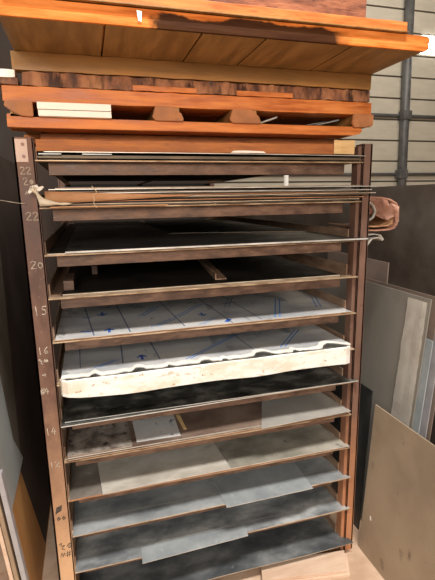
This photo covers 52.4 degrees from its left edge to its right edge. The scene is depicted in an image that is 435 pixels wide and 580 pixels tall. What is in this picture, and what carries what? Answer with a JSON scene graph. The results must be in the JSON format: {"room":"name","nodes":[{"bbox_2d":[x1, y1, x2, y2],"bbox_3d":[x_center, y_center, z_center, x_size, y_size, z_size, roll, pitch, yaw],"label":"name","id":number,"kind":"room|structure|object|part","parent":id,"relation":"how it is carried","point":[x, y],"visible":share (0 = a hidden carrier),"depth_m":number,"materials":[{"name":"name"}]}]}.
{"room":"metal workshop","nodes":[
{"label":"metal workshop","id":0,"kind":"room"},
{"bbox_2d":[0,22,208,369],"bbox_3d":[-2.299,-0.840,3.898,4.650,3.600,0.040,-4,12,-16],"label":"wall","id":1,"kind":"structure","parent":0,"point":[49,226],"depth_m":4.12,"materials":[{"name":"black paint"}]},
{"bbox_2d":[0,386,383,579],"bbox_3d":[1.140,1.203,2.865,14.000,0.100,13.000,-4,12,-16],"label":"floor","id":2,"kind":"structure","parent":0,"point":[360,567],"depth_m":2.13,"materials":[{"name":"beige wood"}]},
{"bbox_2d":[0,524,14,579],"bbox_3d":[-0.709,1.019,1.539,0.090,0.860,0.030,-4,12,-16],"label":"bar","id":3,"kind":"object","parent":2,"relation":"on","point":[2,541],"visible":0.6,"depth_m":1.50,"materials":[{"name":"wood"}]},
{"bbox_2d":[0,495,21,579],"bbox_3d":[-0.694,1.018,1.543,0.091,0.860,0.030,-4,12,-16],"label":"bar","id":4,"kind":"object","parent":2,"relation":"on","point":[3,521],"visible":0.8,"depth_m":1.50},
{"bbox_2d":[0,469,28,579],"bbox_3d":[-0.673,1.017,1.550,0.092,0.860,0.030,-4,12,-16],"label":"bar","id":5,"kind":"object","parent":2,"relation":"on","point":[4,493],"visible":1,"depth_m":1.49,"materials":[{"name":"metal"}]},
{"bbox_2d":[8,471,50,579],"bbox_3d":[-1.061,0.292,2.443,0.106,1.930,2.020,-4,12,-16],"label":"plywood sheet","id":6,"kind":"object","parent":2,"relation":"on","point":[33,545],"visible":0.12,"depth_m":1.92,"materials":[{"name":"brown wood"}]},
{"bbox_2d":[0,156,50,543],"bbox_3d":[-1.055,0.264,2.429,0.098,1.950,1.998,-4,12,-16],"label":"sheet","id":7,"kind":"object","parent":6,"relation":"on","point":[34,471],"visible":0.44,"depth_m":2.32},
{"bbox_2d":[0,255,19,450],"bbox_3d":[-0.891,0.156,1.776,0.059,1.140,0.838,-4,12,-16],"label":"sheet","id":8,"kind":"object","parent":7,"relation":"on","point":[6,375],"visible":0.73,"depth_m":1.90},
{"bbox_2d":[0,377,22,522],"bbox_3d":[-0.837,0.172,1.599,0.068,1.300,0.468,-4,12,-16],"label":"sheet","id":9,"kind":"object","parent":8,"relation":"on","point":[11,459],"visible":0.62,"depth_m":1.71,"materials":[{"name":"grey metal"}]},
{"bbox_2d":[12,137,372,579],"bbox_3d":[-0.337,0.164,2.978,1.375,1.938,2.447,-4,12,-16],"label":"storage rack","id":10,"kind":"object","parent":2,"relation":"on","point":[36,249],"visible":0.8,"depth_m":1.78,"materials":[{"name":"wood"}]},
{"bbox_3d":[-0.650,-0.463,1.465,0.038,0.074,0.003,-4,12,-16],"label":"plate","id":11,"kind":"part","parent":10,"relation":"part of","materials":[{"name":"metal"}]},
{"bbox_3d":[-0.635,0.438,1.682,0.064,1.938,0.055,-4,12,-16],"label":"post","id":12,"kind":"part","parent":10,"relation":"part of","materials":[{"name":"wood"}]},
{"bbox_3d":[-1.307,-0.015,3.925,0.050,1.938,0.055,-4,12,-16],"label":"post","id":13,"kind":"part","parent":10,"relation":"part of","materials":[{"name":"brown wood"}]},
{"bbox_2d":[28,185,189,207],"bbox_3d":[-0.404,-0.357,1.684,0.551,0.081,0.370,-4,12,-16],"label":"kraft paper","id":14,"kind":"object","parent":10,"relation":"on","point":[51,197],"visible":0.99,"depth_m":1.50,"materials":[{"name":"brown paper"}]},
{"bbox_2d":[61,388,307,427],"bbox_3d":[-0.304,0.257,2.867,1.234,0.004,2.230,-4,12,-16],"label":"metal sheet","id":15,"kind":"object","parent":10,"relation":"on","point":[63,424],"visible":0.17,"depth_m":1.75,"materials":[{"name":"metal"}]},
{"bbox_2d":[65,366,357,422],"bbox_3d":[-0.235,0.276,2.739,1.265,0.004,1.918,-4,12,-16],"label":"metal sheet","id":16,"kind":"object","parent":15,"relation":"on","point":[86,408],"visible":0.34,"depth_m":1.90,"materials":[{"name":"black metal"}]},
{"bbox_2d":[1,85,373,145],"bbox_3d":[-0.170,-0.736,2.069,1.368,0.129,1.030,-4,12,-16],"label":"wooden pallet","id":17,"kind":"object","parent":10,"relation":"on","point":[132,112],"depth_m":1.60,"materials":[{"name":"orange wood"}]},
{"bbox_2d":[0,77,19,87],"bbox_3d":[-0.689,-0.670,1.432,0.088,0.020,0.066,-4,12,-16],"label":"wood offcut","id":18,"kind":"object","parent":17,"relation":"on","point":[3,80],"visible":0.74,"depth_m":1.41,"materials":[{"name":"wood"}]},
{"bbox_2d":[0,69,16,77],"bbox_3d":[-0.689,-0.691,1.425,0.075,0.024,0.071,-4,12,-16],"label":"wood offcut","id":19,"kind":"object","parent":18,"relation":"on","point":[10,73],"visible":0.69,"depth_m":1.40,"materials":[{"name":"white wood"}]},
{"bbox_3d":[-0.476,-0.609,1.474,0.234,0.022,0.029,-4,12,-16],"label":"white strip","id":20,"kind":"part","parent":17,"relation":"part of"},
{"bbox_3d":[-0.474,-0.587,1.478,0.232,0.019,0.030,-4,12,-16],"label":"white strip","id":21,"kind":"part","parent":17,"relation":"part of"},
{"bbox_2d":[22,71,230,95],"bbox_3d":[-0.361,-0.758,1.758,0.713,0.048,0.505,-4,12,-16],"label":"plank","id":22,"kind":"object","parent":17,"relation":"on","point":[29,78],"visible":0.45,"depth_m":1.50,"materials":[{"name":"brown wood"}]},
{"bbox_2d":[0,0,429,90],"bbox_3d":[-0.125,-0.878,1.956,1.341,0.099,1.414,-4,12,-16],"label":"pallet","id":23,"kind":"object","parent":22,"relation":"on","point":[45,36],"visible":0.62,"depth_m":1.41,"materials":[{"name":"brown wood"}]},
{"bbox_3d":[0.067,-0.756,1.295,1.326,0.025,0.015,-4,12,-16],"label":"trim","id":24,"kind":"part","parent":23,"relation":"part of","materials":[{"name":"wood"}]},
{"bbox_2d":[57,0,408,33],"bbox_3d":[0.005,-0.827,1.366,1.218,0.033,0.219,-4,12,-16],"label":"plank","id":25,"kind":"object","parent":23,"relation":"on","point":[204,7],"visible":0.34,"depth_m":1.29,"materials":[{"name":"brown wood"}]},
{"bbox_2d":[207,0,366,17],"bbox_3d":[0.112,-0.932,1.428,0.703,0.147,0.224,-4,12,-16],"label":"timber beam","id":26,"kind":"structure","parent":25,"relation":"on","point":[355,8],"depth_m":1.38,"materials":[{"name":"red wood"}]},
{"bbox_2d":[132,85,196,93],"bbox_3d":[-0.183,-0.702,1.548,0.226,0.018,0.011,-4,12,-16],"label":"board","id":27,"kind":"object","parent":17,"relation":"on","point":[135,87],"visible":1,"depth_m":1.54,"materials":[{"name":"orange wood"}]},
{"bbox_2d":[236,91,292,97],"bbox_3d":[0.177,-0.729,1.649,0.226,0.018,0.011,-4,12,-16],"label":"board","id":28,"kind":"object","parent":17,"relation":"on","point":[238,93],"visible":1,"depth_m":1.64,"materials":[{"name":"orange wood"}]},
{"bbox_3d":[0.186,-0.655,1.709,0.126,0.035,0.052,-10,15,-38],"label":"metal strip","id":29,"kind":"part","parent":17,"relation":"part of","materials":[{"name":"metal"}]},
{"bbox_2d":[230,83,369,102],"bbox_3d":[0.262,-0.805,1.935,0.588,0.048,0.503,-4,12,-16],"label":"plank","id":30,"kind":"object","parent":17,"relation":"on","point":[306,93],"visible":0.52,"depth_m":1.71,"materials":[{"name":"brown wood"}]},
{"bbox_3d":[0.436,-0.680,1.798,0.179,0.037,0.052,-11,15,-39],"label":"metal strip","id":31,"kind":"part","parent":17,"relation":"part of","materials":[{"name":"metal"}]},
{"bbox_2d":[35,147,351,186],"bbox_3d":[-0.348,-0.723,2.776,1.246,0.063,2.372,-4,12,-16],"label":"shelf","id":32,"kind":"object","parent":10,"relation":"attached to","point":[48,165],"depth_m":1.69,"materials":[{"name":"wood"}]},
{"bbox_2d":[40,190,350,207],"bbox_3d":[-0.346,-0.568,2.808,1.246,0.063,2.372,-4,12,-16],"label":"shelf","id":33,"kind":"object","parent":10,"relation":"attached to","point":[303,205],"depth_m":1.80,"materials":[{"name":"wood"}]},
{"bbox_2d":[44,216,348,253],"bbox_3d":[-0.343,-0.407,2.842,1.246,0.063,2.372,-4,12,-16],"label":"shelf","id":34,"kind":"object","parent":10,"relation":"attached to","point":[52,239],"depth_m":1.88,"materials":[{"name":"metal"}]},
{"bbox_2d":[48,253,346,296],"bbox_3d":[-0.340,-0.255,2.873,1.246,0.063,2.372,-4,12,-16],"label":"shelf","id":35,"kind":"object","parent":10,"relation":"attached to","point":[55,286],"depth_m":1.84,"materials":[{"name":"wood"}]},
{"bbox_2d":[48,219,349,254],"bbox_3d":[-0.313,-0.378,2.750,1.228,0.004,2.204,-4,12,-16],"label":"metal sheet","id":36,"kind":"object","parent":10,"relation":"on","point":[59,248],"visible":0.26,"depth_m":2.59,"materials":[{"name":"black metal"}]},
{"bbox_2d":[65,225,367,252],"bbox_3d":[-0.176,-0.327,2.465,1.210,0.006,1.636,-4,12,-16],"label":"metal sheet","id":37,"kind":"object","parent":36,"relation":"on","point":[84,239],"visible":0.83,"depth_m":1.93,"materials":[{"name":"grey metal"}]},
{"bbox_2d":[144,220,305,233],"bbox_3d":[-0.044,-0.399,2.775,0.670,0.004,1.300,-4,12,-16],"label":"metal sheet","id":38,"kind":"object","parent":37,"relation":"on","point":[225,226],"visible":0.99,"depth_m":2.63,"materials":[{"name":"grey metal"}]},
{"bbox_2d":[52,266,345,339],"bbox_3d":[-0.337,-0.095,2.906,1.246,0.063,2.372,-4,12,-16],"label":"shelf","id":39,"kind":"object","parent":10,"relation":"attached to","point":[340,302],"depth_m":1.86,"materials":[{"name":"wood"}]},
{"bbox_2d":[56,324,343,381],"bbox_3d":[-0.335,0.068,2.940,1.246,0.063,2.372,-4,12,-16],"label":"shelf","id":40,"kind":"object","parent":10,"relation":"attached to","point":[62,349],"depth_m":1.95,"materials":[{"name":"wood"}]},
{"bbox_2d":[38,157,362,181],"bbox_3d":[-0.268,-0.667,2.536,1.240,0.003,1.922,-4,12,-16],"label":"metal sheet","id":41,"kind":"object","parent":10,"relation":"on","point":[188,177],"visible":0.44,"depth_m":2.68,"materials":[{"name":"grey metal"}]},
{"bbox_2d":[37,156,358,159],"bbox_3d":[-0.278,-0.670,2.535,1.228,0.003,1.918,-4,12,-16],"label":"metal sheet","id":42,"kind":"object","parent":41,"relation":"on","point":[37,156],"visible":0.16,"depth_m":1.60,"materials":[{"name":"metal"}]},
{"bbox_2d":[38,153,61,155],"bbox_3d":[-0.603,-0.484,1.622,0.072,0.004,0.326,-4,12,-16],"label":"metal sheet","id":43,"kind":"object","parent":42,"relation":"on","point":[40,154],"visible":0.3,"depth_m":1.47,"materials":[{"name":"metal"}]},
{"bbox_2d":[43,155,359,158],"bbox_3d":[-0.268,-0.675,2.540,1.213,0.003,1.912,-4,12,-16],"label":"metal sheet","id":44,"kind":"object","parent":42,"relation":"on","point":[43,155],"visible":0.06,"depth_m":1.61,"materials":[{"name":"metal"}]},
{"bbox_2d":[82,154,111,155],"bbox_3d":[-0.457,-0.495,1.664,0.098,0.004,0.324,-4,12,-16],"label":"metal sheet","id":45,"kind":"object","parent":44,"relation":"on","point":[82,154],"visible":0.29,"depth_m":1.51,"materials":[{"name":"metal"}]},
{"bbox_2d":[44,151,363,157],"bbox_3d":[-0.242,-0.674,2.485,1.223,0.006,1.830,-4,12,-16],"label":"metal sheet","id":46,"kind":"object","parent":44,"relation":"on","point":[61,152],"visible":0.18,"depth_m":1.65,"materials":[{"name":"grey metal"}]},
{"bbox_2d":[35,139,350,154],"bbox_3d":[-0.045,-0.533,1.673,1.192,0.041,0.104,-4,12,-16],"label":"board","id":47,"kind":"object","parent":46,"relation":"on","point":[42,145],"visible":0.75,"depth_m":1.59,"materials":[{"name":"brown wood"}]},
{"bbox_2d":[40,133,341,143],"bbox_3d":[-0.058,-0.573,1.774,1.210,0.072,0.090,-4,12,-16],"label":"bearer","id":48,"kind":"object","parent":47,"relation":"on","point":[109,137],"visible":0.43,"depth_m":1.70,"materials":[{"name":"brown wood"}]},
{"bbox_2d":[231,150,264,152],"bbox_3d":[0.116,-0.517,1.654,0.140,0.008,0.006,-4,12,-16],"label":"paper scrap","id":49,"kind":"object","parent":46,"relation":"on","point":[243,151],"visible":1,"depth_m":1.65,"materials":[{"name":"paper"}]},
{"bbox_2d":[333,140,354,154],"bbox_3d":[0.507,-0.572,1.770,0.093,0.055,0.009,-4,12,-16],"label":"wood offcut","id":50,"kind":"object","parent":46,"relation":"on","point":[340,146],"visible":1,"depth_m":1.77,"materials":[{"name":"wood"}]},
{"bbox_2d":[44,199,357,206],"bbox_3d":[-0.251,-0.497,2.499,1.222,0.004,1.766,-4,12,-16],"label":"sheet","id":51,"kind":"object","parent":10,"relation":"on","point":[350,199],"visible":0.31,"depth_m":1.68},
{"bbox_2d":[70,198,358,204],"bbox_3d":[-0.258,-0.506,2.519,1.227,0.004,1.822,-4,12,-16],"label":"sheet","id":52,"kind":"object","parent":51,"relation":"on","point":[335,198],"visible":0.44,"depth_m":1.71,"materials":[{"name":"metal"}]},
{"bbox_2d":[77,197,356,202],"bbox_3d":[-0.263,-0.516,2.547,1.215,0.004,1.862,-4,12,-16],"label":"sheet","id":53,"kind":"object","parent":52,"relation":"on","point":[345,197],"visible":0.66,"depth_m":1.72,"materials":[{"name":"metal"}]},
{"bbox_2d":[93,196,363,201],"bbox_3d":[-0.242,-0.510,2.492,1.243,0.004,1.780,-4,12,-16],"label":"sheet","id":54,"kind":"object","parent":53,"relation":"on","point":[347,196],"visible":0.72,"depth_m":1.67,"materials":[{"name":"metal"}]},
{"bbox_2d":[125,195,357,199],"bbox_3d":[-0.252,-0.520,2.519,1.210,0.004,1.818,-4,12,-16],"label":"sheet","id":55,"kind":"object","parent":54,"relation":"on","point":[338,195],"visible":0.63,"depth_m":1.71,"materials":[{"name":"metal"}]},
{"bbox_2d":[142,194,357,198],"bbox_3d":[-0.184,-0.533,2.552,1.140,0.004,1.890,-4,12,-16],"label":"sheet","id":56,"kind":"object","parent":55,"relation":"on","point":[323,194],"visible":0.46,"depth_m":1.72,"materials":[{"name":"metal"}]},
{"bbox_2d":[174,192,375,196],"bbox_3d":[-0.186,-0.526,2.499,1.228,0.004,1.792,-4,12,-16],"label":"sheet","id":57,"kind":"object","parent":56,"relation":"on","point":[361,192],"visible":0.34,"depth_m":1.74,"materials":[{"name":"metal"}]},
{"bbox_2d":[178,192,353,194],"bbox_3d":[-0.249,-0.534,2.517,1.208,0.004,1.820,-4,12,-16],"label":"sheet","id":58,"kind":"object","parent":57,"relation":"on","point":[284,192],"visible":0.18,"depth_m":1.75,"materials":[{"name":"metal"}]},
{"bbox_2d":[143,190,368,193],"bbox_3d":[-0.208,-0.546,2.549,1.195,0.004,1.878,-4,12,-16],"label":"sheet","id":59,"kind":"object","parent":58,"relation":"on","point":[366,190],"visible":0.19,"depth_m":1.72,"materials":[{"name":"metal"}]},
{"bbox_2d":[67,188,359,192],"bbox_3d":[-0.246,-0.547,2.512,1.203,0.004,1.825,-4,12,-16],"label":"sheet","id":60,"kind":"object","parent":59,"relation":"on","point":[326,188],"visible":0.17,"depth_m":1.65,"materials":[{"name":"metal"}]},
{"bbox_2d":[48,186,375,191],"bbox_3d":[-0.197,-0.547,2.468,1.272,0.003,1.736,-4,12,-16],"label":"sheet","id":61,"kind":"object","parent":60,"relation":"on","point":[306,187],"visible":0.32,"depth_m":1.72,"materials":[{"name":"metal"}]},
{"bbox_2d":[55,185,361,188],"bbox_3d":[-0.205,-0.541,2.419,1.190,0.003,1.626,-4,12,-16],"label":"sheet","id":62,"kind":"object","parent":61,"relation":"on","point":[309,185],"visible":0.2,"depth_m":1.65,"materials":[{"name":"metal"}]},
{"bbox_2d":[111,189,371,193],"bbox_3d":[-0.156,-0.543,2.507,1.132,0.004,1.786,-4,12,-16],"label":"sheet","id":63,"kind":"object","parent":59,"relation":"on","point":[349,189],"visible":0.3,"depth_m":1.70,"materials":[{"name":"metal"}]},
{"bbox_2d":[63,255,339,295],"bbox_3d":[-0.304,-0.219,2.752,1.152,0.004,2.065,-4,12,-16],"label":"metal sheet","id":64,"kind":"object","parent":10,"relation":"on","point":[176,273],"visible":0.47,"depth_m":2.02,"materials":[{"name":"black metal"}]},
{"bbox_2d":[63,273,75,290],"bbox_3d":[-0.596,-0.035,1.782,0.038,0.037,0.200,-4,12,-16],"label":"block","id":65,"kind":"object","parent":64,"relation":"on","point":[69,280],"visible":1,"depth_m":1.69,"materials":[{"name":"wood"}]},
{"bbox_2d":[91,265,97,274],"bbox_3d":[-0.592,-0.109,2.124,0.025,0.042,0.170,-4,12,-16],"label":"block","id":66,"kind":"object","parent":64,"relation":"on","point":[94,267],"visible":0.73,"depth_m":2.04,"materials":[{"name":"wood"}]},
{"bbox_2d":[197,259,226,279],"bbox_3d":[-0.046,-0.129,2.213,0.060,0.026,0.733,-3,12,-8],"label":"iron","id":67,"kind":"object","parent":64,"relation":"on","point":[212,270],"visible":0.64,"depth_m":2.07,"materials":[{"name":"metal"}]},
{"bbox_2d":[60,365,342,419],"bbox_3d":[-0.332,0.223,2.972,1.246,0.063,2.372,-4,12,-16],"label":"shelf","id":68,"kind":"object","parent":10,"relation":"attached to","point":[337,368],"depth_m":1.92,"materials":[{"name":"wood"}]},
{"bbox_2d":[64,391,341,456],"bbox_3d":[-0.329,0.379,3.005,1.246,0.063,2.372,-4,12,-16],"label":"shelf","id":69,"kind":"object","parent":10,"relation":"attached to","point":[328,393],"depth_m":1.92,"materials":[{"name":"wood"}]},
{"bbox_2d":[57,312,349,341],"bbox_3d":[-0.322,-0.076,2.864,1.222,0.004,2.300,-4,12,-16],"label":"sheet","id":70,"kind":"object","parent":10,"relation":"on","point":[346,312],"visible":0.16,"depth_m":1.76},
{"bbox_2d":[55,280,351,340],"bbox_3d":[-0.322,-0.079,2.861,1.230,0.003,2.304,-4,12,-16],"label":"sheet","id":71,"kind":"object","parent":70,"relation":"on","point":[129,318],"visible":0.5,"depth_m":1.96,"materials":[{"name":"paper"}]},
{"bbox_2d":[67,423,339,494],"bbox_3d":[-0.326,0.544,3.039,1.246,0.063,2.372,-4,12,-16],"label":"shelf","id":72,"kind":"object","parent":10,"relation":"attached to","point":[328,426],"depth_m":2.01,"materials":[{"name":"wood"}]},
{"bbox_2d":[60,343,349,397],"bbox_3d":[-0.260,0.142,2.685,1.213,0.080,1.954,-4,12,-16],"label":"board","id":73,"kind":"object","parent":10,"relation":"on","point":[140,379],"visible":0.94,"depth_m":1.75,"materials":[{"name":"beige wood"}]},
{"bbox_2d":[61,325,350,379],"bbox_3d":[-0.303,0.071,2.821,1.204,0.003,2.247,-4,12,-16],"label":"sheet","id":74,"kind":"object","parent":73,"relation":"on","point":[107,358],"visible":0.27,"depth_m":1.92,"materials":[{"name":"plastic"}]},
{"bbox_2d":[61,340,349,378],"bbox_3d":[-0.003,0.273,1.807,1.202,0.002,0.095,-4,12,-16],"label":"film","id":75,"kind":"object","parent":74,"relation":"on","point":[321,343],"visible":1,"depth_m":1.77,"materials":[{"name":"white plastic"}]},
{"bbox_2d":[71,455,338,529],"bbox_3d":[-0.323,0.703,3.072,1.246,0.063,2.372,-4,12,-16],"label":"shelf","id":76,"kind":"object","parent":10,"relation":"attached to","point":[335,463],"depth_m":2.16,"materials":[{"name":"wood"}]},
{"bbox_2d":[74,485,337,565],"bbox_3d":[-0.320,0.869,3.106,1.246,0.063,2.372,-4,12,-16],"label":"shelf","id":77,"kind":"object","parent":10,"relation":"attached to","point":[328,487],"depth_m":2.20,"materials":[{"name":"metal"}]},
{"bbox_2d":[67,413,345,461],"bbox_3d":[-0.300,0.408,2.912,1.225,0.003,2.206,-4,12,-16],"label":"metal sheet","id":78,"kind":"object","parent":10,"relation":"on","point":[345,413],"visible":0.06,"depth_m":1.88,"materials":[{"name":"metal"}]},
{"bbox_2d":[68,412,345,460],"bbox_3d":[-0.300,0.404,2.909,1.225,0.003,2.210,-4,12,-16],"label":"metal sheet","id":79,"kind":"object","parent":78,"relation":"on","point":[345,412],"visible":0.1,"depth_m":1.81,"materials":[{"name":"metal"}]},
{"bbox_2d":[67,426,260,459],"bbox_3d":[-0.300,0.399,2.910,1.225,0.003,2.206,-4,12,-16],"label":"metal sheet","id":80,"kind":"object","parent":79,"relation":"on","point":[256,426],"visible":0.15,"depth_m":1.83,"materials":[{"name":"metal"}]},
{"bbox_2d":[68,392,326,458],"bbox_3d":[-0.300,0.394,2.907,1.225,0.007,2.210,-4,12,-16],"label":"metal sheet","id":81,"kind":"object","parent":80,"relation":"on","point":[241,416],"depth_m":1.96,"materials":[{"name":"brown metal"}]},
{"bbox_2d":[68,421,131,456],"bbox_3d":[-0.522,0.593,1.956,0.250,0.002,0.452,-4,12,-16],"label":"metal sheet","id":82,"kind":"object","parent":81,"relation":"on","point":[106,437],"visible":0.62,"depth_m":1.83,"materials":[{"name":"metal"}]},
{"bbox_2d":[132,414,180,441],"bbox_3d":[-0.279,0.587,1.968,0.190,0.001,0.302,-4,12,-16],"label":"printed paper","id":83,"kind":"object","parent":81,"relation":"on","point":[161,427],"visible":0.69,"depth_m":1.91,"materials":[{"name":"grey paper"}]},
{"bbox_3d":[-0.163,0.585,1.964,0.018,0.003,0.136,-5,12,-17],"label":"brass strip","id":84,"kind":"part","parent":81,"relation":"part of","materials":[{"name":"metal"}]},
{"bbox_2d":[261,392,350,428],"bbox_3d":[0.352,0.542,2.129,0.450,0.003,0.374,-4,12,-16],"label":"metal sheet","id":85,"kind":"object","parent":81,"relation":"on","point":[281,411],"visible":0.75,"depth_m":2.06,"materials":[{"name":"grey metal"}]},
{"bbox_2d":[69,424,344,501],"bbox_3d":[-0.299,0.574,2.942,1.230,0.006,2.212,-4,12,-16],"label":"metal sheet","id":86,"kind":"object","parent":10,"relation":"on","point":[85,483],"visible":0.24,"depth_m":1.86,"materials":[{"name":"metal"}]},
{"bbox_2d":[97,442,230,494],"bbox_3d":[-0.274,0.753,2.035,0.567,0.002,0.442,-4,12,-16],"label":"metal sheet","id":87,"kind":"object","parent":86,"relation":"on","point":[116,475],"visible":0.67,"depth_m":1.93,"materials":[{"name":"grey metal"}]},
{"bbox_2d":[202,424,348,474],"bbox_3d":[0.147,0.672,2.405,0.722,0.003,0.910,-4,12,-16],"label":"metal sheet","id":88,"kind":"object","parent":86,"relation":"on","point":[273,446],"visible":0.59,"depth_m":2.08,"materials":[{"name":"grey metal"}]},
{"bbox_2d":[78,515,335,579],"bbox_3d":[-0.317,1.046,3.143,1.246,0.063,2.372,-4,12,-16],"label":"shelf","id":89,"kind":"object","parent":10,"relation":"attached to","point":[330,521],"depth_m":2.26,"materials":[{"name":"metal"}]},
{"bbox_2d":[73,456,350,537],"bbox_3d":[-0.279,0.731,2.979,1.265,0.006,2.214,-4,12,-16],"label":"metal sheet","id":90,"kind":"object","parent":10,"relation":"on","point":[95,516],"visible":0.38,"depth_m":1.95,"materials":[{"name":"grey metal"}]},
{"bbox_2d":[213,462,312,507],"bbox_3d":[0.184,0.884,2.177,0.440,0.003,0.440,-4,12,-16],"label":"metal sheet","id":91,"kind":"object","parent":90,"relation":"on","point":[235,489],"visible":0.65,"depth_m":2.06,"materials":[{"name":"grey metal"}]},
{"bbox_2d":[76,486,349,573],"bbox_3d":[-0.275,0.897,3.015,1.272,0.006,2.212,-4,12,-16],"label":"metal sheet","id":92,"kind":"object","parent":10,"relation":"on","point":[123,545],"visible":0.34,"depth_m":2.05,"materials":[{"name":"grey metal"}]},
{"bbox_2d":[141,524,247,563],"bbox_3d":[-0.094,1.112,1.944,0.478,0.002,0.090,-4,12,-16],"label":"metal sheet","id":93,"kind":"object","parent":92,"relation":"on","point":[154,552],"visible":1,"depth_m":1.94,"materials":[{"name":"grey metal"}]},
{"bbox_3d":[0.621,0.343,2.035,0.060,1.938,0.055,-4,12,-16],"label":"post","id":94,"kind":"part","parent":10,"relation":"part of","materials":[{"name":"wood"}]},
{"bbox_2d":[329,197,398,230],"bbox_3d":[0.694,-0.361,2.080,0.197,0.157,0.317,-4,12,-16],"label":"sheet","id":95,"kind":"object","parent":10,"relation":"on","point":[384,212],"visible":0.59,"depth_m":1.98,"materials":[{"name":"orange metal"}]},
{"bbox_2d":[346,233,383,244],"bbox_3d":[0.668,-0.236,2.046,0.111,0.058,0.174,-4,12,-16],"label":"scrap","id":96,"kind":"object","parent":10,"relation":"on","point":[371,236],"visible":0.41,"depth_m":1.98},
{"bbox_3d":[-0.288,1.076,3.053,1.222,0.003,2.200,-4,12,-16],"label":"metal sheet","id":97,"kind":"object","parent":10,"relation":"on","visible":0},
{"bbox_2d":[80,517,352,579],"bbox_3d":[-0.262,1.072,3.041,1.282,0.007,2.236,-4,12,-16],"label":"metal sheet","id":98,"kind":"object","parent":97,"relation":"on","point":[301,539],"visible":0.27,"depth_m":2.09,"materials":[{"name":"grey metal"}]},
{"bbox_2d":[284,175,288,185],"bbox_3d":[0.860,-0.537,5.617,0.058,2.200,0.058,-4,12,-16],"label":"pole","id":99,"kind":"object","parent":2,"relation":"on","point":[286,177],"visible":0.02,"depth_m":5.43,"materials":[{"name":"white"}]},
{"bbox_2d":[233,202,349,226],"bbox_3d":[0.541,-0.732,4.122,0.010,0.174,2.481,-4,12,-16],"label":"steel plate","id":100,"kind":"object","parent":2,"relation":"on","point":[322,219],"depth_m":3.40,"materials":[{"name":"grey metal"}]},
{"bbox_2d":[261,553,349,579],"bbox_3d":[0.419,1.319,2.073,0.452,0.018,0.121,-3,12,-8],"label":"plywood board","id":101,"kind":"object","parent":2,"relation":"on","point":[342,575],"visible":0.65,"depth_m":2.04,"materials":[{"name":"wood"}]},
{"bbox_2d":[261,550,346,579],"bbox_3d":[0.412,1.301,2.076,0.436,0.016,0.114,-3,12,-8],"label":"plywood board","id":102,"kind":"object","parent":101,"relation":"on","point":[329,563],"visible":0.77,"depth_m":2.06,"materials":[{"name":"beige wood"}]},
{"bbox_2d":[329,383,372,529],"bbox_3d":[0.646,0.809,2.639,0.043,0.780,0.800,-4,12,-16],"label":"steel plate","id":103,"kind":"object","parent":2,"relation":"on","point":[366,394],"visible":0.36,"depth_m":2.30,"materials":[{"name":"black metal"}]},
{"bbox_2d":[300,276,431,520],"bbox_3d":[0.617,0.482,2.989,0.113,1.278,2.000,-4,12,-16],"label":"board","id":104,"kind":"object","parent":2,"relation":"on","point":[396,322],"visible":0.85,"depth_m":2.18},
{"bbox_2d":[366,258,388,282],"bbox_3d":[0.862,-0.105,2.330,0.048,0.106,0.186,-4,12,-16],"label":"steel plate","id":105,"kind":"object","parent":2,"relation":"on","point":[377,270],"depth_m":2.38,"materials":[{"name":"metal"}]},
{"bbox_2d":[358,404,434,579],"bbox_3d":[0.903,1.034,1.565,0.055,0.765,1.250,-4,12,-16],"label":"board","id":106,"kind":"object","parent":2,"relation":"on","point":[397,532],"visible":1,"depth_m":1.93,"materials":[{"name":"beige wood"}]},
{"bbox_2d":[366,278,434,431],"bbox_3d":[0.667,0.496,2.887,0.113,1.290,1.825,-4,12,-16],"label":"steel plate","id":107,"kind":"object","parent":2,"relation":"on","point":[431,326],"visible":0.02,"depth_m":1.97,"materials":[{"name":"metal"}]},
{"bbox_2d":[367,184,434,295],"bbox_3d":[1.032,-0.300,2.492,0.010,0.563,0.590,-4,12,-16],"label":"board","id":108,"kind":"object","parent":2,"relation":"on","point":[405,248],"depth_m":2.41,"materials":[{"name":"brown wood"}]},
{"bbox_2d":[412,338,433,433],"bbox_3d":[0.653,0.592,2.897,0.097,1.100,1.835,-4,12,-16],"label":"steel plate","id":109,"kind":"object","parent":2,"relation":"on","point":[429,343],"visible":0.14,"depth_m":1.99,"materials":[{"name":"metal"}]},
{"bbox_2d":[419,336,434,438],"bbox_3d":[0.682,0.501,2.875,0.113,1.285,1.858,-4,12,-16],"label":"steel plate","id":110,"kind":"object","parent":2,"relation":"on","point":[431,376],"visible":0.02,"depth_m":1.98,"materials":[{"name":"metal"}]},
{"bbox_2d":[426,385,434,441],"bbox_3d":[0.693,0.509,2.872,0.112,1.270,1.872,-4,12,-16],"label":"steel plate","id":111,"kind":"object","parent":2,"relation":"on","point":[432,410],"visible":0.02,"depth_m":1.98,"materials":[{"name":"metal"}]},
{"bbox_2d":[214,0,434,203],"bbox_3d":[-0.178,-2.501,6.560,14.000,5.700,0.100,-4,12,-16],"label":"wall","id":112,"kind":"structure","parent":0,"point":[385,92],"depth_m":7.33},
{"bbox_2d":[268,0,434,185],"bbox_3d":[1.730,-2.614,6.967,9.900,5.694,0.165,-4,12,-16],"label":"pipe","id":113,"kind":"object","parent":112,"relation":"attached to","point":[405,114],"visible":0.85,"depth_m":7.26,"materials":[{"name":"grey metal"}]},
{"bbox_3d":[1.730,-1.874,7.167,9.900,0.050,0.050,-4,12,-16],"label":"cross rod","id":114,"kind":"part","parent":113,"relation":"part of","materials":[{"name":"metal"}]},
{"bbox_3d":[1.713,-2.794,6.976,9.900,0.054,0.054,-4,12,-16],"label":"cross rod","id":115,"kind":"part","parent":113,"relation":"part of","materials":[{"name":"metal"}]},
{"bbox_2d":[420,35,434,54],"bbox_3d":[4.265,-4.082,7.482,1.940,0.270,0.039,-4,12,-16],"label":"window","id":116,"kind":"structure","parent":112,"relation":"in","point":[431,51],"depth_m":7.25,"materials":[{"name":"white"}]}
]}

